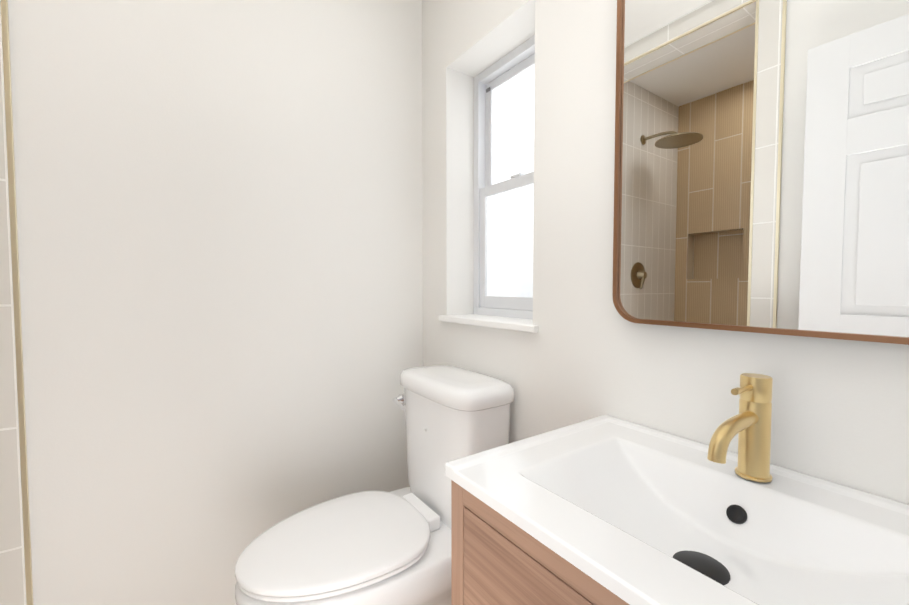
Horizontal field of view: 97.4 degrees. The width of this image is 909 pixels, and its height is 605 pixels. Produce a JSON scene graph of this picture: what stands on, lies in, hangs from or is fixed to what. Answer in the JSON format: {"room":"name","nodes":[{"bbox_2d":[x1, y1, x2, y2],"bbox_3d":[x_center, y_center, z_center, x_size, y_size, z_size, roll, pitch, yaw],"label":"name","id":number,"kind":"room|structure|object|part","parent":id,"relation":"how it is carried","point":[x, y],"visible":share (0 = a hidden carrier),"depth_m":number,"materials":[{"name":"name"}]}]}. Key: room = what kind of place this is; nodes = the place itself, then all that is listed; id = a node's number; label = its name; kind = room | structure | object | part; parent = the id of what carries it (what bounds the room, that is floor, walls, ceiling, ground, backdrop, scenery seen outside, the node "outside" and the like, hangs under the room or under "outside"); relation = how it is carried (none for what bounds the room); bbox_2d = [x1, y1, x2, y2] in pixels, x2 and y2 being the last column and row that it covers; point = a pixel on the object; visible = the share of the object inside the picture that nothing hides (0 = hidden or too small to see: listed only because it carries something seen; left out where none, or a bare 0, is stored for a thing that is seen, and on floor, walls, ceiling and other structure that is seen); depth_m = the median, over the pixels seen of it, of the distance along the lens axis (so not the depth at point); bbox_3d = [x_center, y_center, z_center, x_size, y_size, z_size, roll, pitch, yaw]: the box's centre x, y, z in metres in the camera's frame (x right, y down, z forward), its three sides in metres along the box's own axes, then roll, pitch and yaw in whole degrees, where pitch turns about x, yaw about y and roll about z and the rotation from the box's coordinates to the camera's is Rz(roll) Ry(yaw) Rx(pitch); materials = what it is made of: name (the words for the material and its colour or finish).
{"room":"bathroom","nodes":[
{"label":"bathroom","id":0,"kind":"room"},
{"bbox_2d":[8,0,422,604],"bbox_3d":[-1.011,-0.078,1.120,2.459,2.440,0.120,-2,3,-35],"label":"wall","id":1,"kind":"structure","parent":0,"point":[220,224],"depth_m":1.22,"materials":[{"name":"white paint"}]},
{"bbox_2d":[0,0,26,604],"bbox_3d":[-1.155,-0.071,0.942,0.157,2.439,0.008,-2,3,-35],"label":"wall tile strip","id":2,"kind":"object","parent":1,"relation":"attached to","point":[12,578],"visible":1,"depth_m":0.99,"materials":[{"name":"beige tile"}]},
{"bbox_2d":[1,0,32,604],"bbox_3d":[-1.086,-0.073,0.989,0.010,2.439,0.010,-2,3,-35],"label":"trim","id":3,"kind":"structure","parent":1,"relation":"attached to","point":[16,285],"depth_m":0.99,"materials":[{"name":"beige"}]},
{"bbox_2d":[422,0,908,504],"bbox_3d":[0.478,-0.072,0.959,0.200,2.440,1.847,-2,3,-35],"label":"wall","id":4,"kind":"structure","parent":0,"point":[840,407],"depth_m":1.00,"materials":[{"name":"white paint"}]},
{"bbox_2d":[439,314,538,332],"bbox_3d":[0.145,0.066,1.369,0.160,0.022,0.497,-2,3,-35],"label":"window sill","id":5,"kind":"structure","parent":4,"relation":"attached to","point":[516,324],"depth_m":1.30,"materials":[{"name":"white paint"}]},
{"bbox_2d":[473,35,534,319],"bbox_3d":[0.232,-0.407,1.411,0.072,0.925,0.447,-2,3,-35],"label":"window","id":6,"kind":"structure","parent":4,"relation":"in","point":[510,213],"depth_m":1.46,"materials":[{"name":"glass"}]},
{"bbox_2d":[485,84,487,186],"bbox_3d":[0.244,-0.408,1.420,0.034,0.865,0.387,-2,3,-35],"label":"liner","id":7,"kind":"object","parent":6,"relation":"attached to","point":[486,124],"visible":0.1,"depth_m":1.55,"materials":[{"name":"white plastic"}]},
{"bbox_3d":[0.220,-0.206,1.411,0.026,0.462,0.387,-2,3,-35],"label":"window sash","id":8,"kind":"part","parent":6,"relation":"part of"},
{"bbox_3d":[0.219,-0.210,1.410,0.004,0.380,0.323,-2,3,-35],"label":"glass","id":9,"kind":"part","parent":6,"relation":"part of","materials":[{"name":"clear glass"}]},
{"bbox_3d":[0.242,-0.619,1.410,0.024,0.442,0.387,-2,3,-35],"label":"window sash","id":10,"kind":"part","parent":6,"relation":"part of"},
{"bbox_3d":[0.240,-0.622,1.409,0.004,0.372,0.323,-2,3,-35],"label":"glass","id":11,"kind":"part","parent":6,"relation":"part of","materials":[{"name":"clear glass"}]},
{"bbox_2d":[510,173,523,178],"bbox_3d":[0.220,-0.443,1.401,0.022,0.011,0.050,-2,3,-35],"label":"lock","id":12,"kind":"object","parent":6,"relation":"attached to","point":[515,175],"visible":0.69,"depth_m":1.39,"materials":[{"name":"white plastic"}]},
{"bbox_2d":[612,0,908,344],"bbox_3d":[0.522,-0.341,0.679,0.032,0.785,0.534,-2,3,-35],"label":"mirror","id":13,"kind":"object","parent":4,"relation":"attached to","point":[761,174],"visible":0.98,"depth_m":0.67,"materials":[{"name":"clear mirror"}]},
{"bbox_3d":[-0.491,1.210,0.425,2.459,0.080,1.997,-2,3,-35],"label":"floor","id":14,"kind":"structure","parent":0,"visible":0},
{"bbox_2d":[235,365,513,604],"bbox_3d":[-0.215,0.689,1.150,0.737,0.905,0.420,-2,3,-35],"label":"toilet","id":15,"kind":"object","parent":14,"relation":"on","point":[376,548],"visible":0.9,"depth_m":1.08,"materials":[{"name":"white ceramic"}]},
{"bbox_3d":[-0.315,0.626,1.070,0.482,0.023,0.382,-2,3,-35],"label":"lid","id":16,"kind":"part","parent":15,"relation":"part of","materials":[{"name":"white plastic"}]},
{"bbox_3d":[-0.315,0.648,1.071,0.475,0.012,0.376,-2,3,-35],"label":"seat","id":17,"kind":"part","parent":15,"relation":"part of","materials":[{"name":"white plastic"}]},
{"bbox_3d":[-0.228,0.900,1.141,0.695,0.482,0.406,-2,3,-35],"label":"bowl","id":18,"kind":"part","parent":15,"relation":"part of","materials":[{"name":"white ceramic"}]},
{"bbox_3d":[-0.176,0.329,1.325,0.040,0.034,0.091,-2,3,-35],"label":"lever","id":19,"kind":"part","parent":15,"relation":"part of","materials":[{"name":"silver metal"}]},
{"bbox_3d":[-0.006,0.259,1.280,0.226,0.057,0.418,-2,3,-35],"label":"tank lid","id":20,"kind":"part","parent":15,"relation":"part of","materials":[{"name":"white ceramic"}]},
{"bbox_3d":[-0.004,0.470,1.290,0.206,0.366,0.396,-2,3,-35],"label":"tank","id":21,"kind":"part","parent":15,"relation":"part of","materials":[{"name":"white ceramic"}]},
{"bbox_2d":[445,373,908,604],"bbox_3d":[0.358,0.642,0.575,0.462,1.042,0.652,-2,3,-35],"label":"bathroom vanity","id":22,"kind":"object","parent":14,"relation":"on","point":[605,510],"visible":1,"depth_m":0.59,"materials":[{"name":"white ceramic"}]},
{"bbox_3d":[0.187,0.439,0.447,0.020,0.172,0.571,-2,3,-35],"label":"drawer","id":23,"kind":"part","parent":22,"relation":"part of","materials":[{"name":"brown wood"}]},
{"bbox_3d":[0.186,0.330,0.443,0.020,0.040,0.576,-2,3,-35],"label":"frame rail","id":24,"kind":"part","parent":22,"relation":"part of","materials":[{"name":"brown wood"}]},
{"bbox_2d":[707,373,772,482],"bbox_3d":[0.435,0.201,0.611,0.173,0.163,0.049,-2,3,-35],"label":"faucet","id":25,"kind":"object","parent":22,"relation":"on","point":[752,425],"depth_m":0.63,"materials":[{"name":"gold metal"}]}
]}

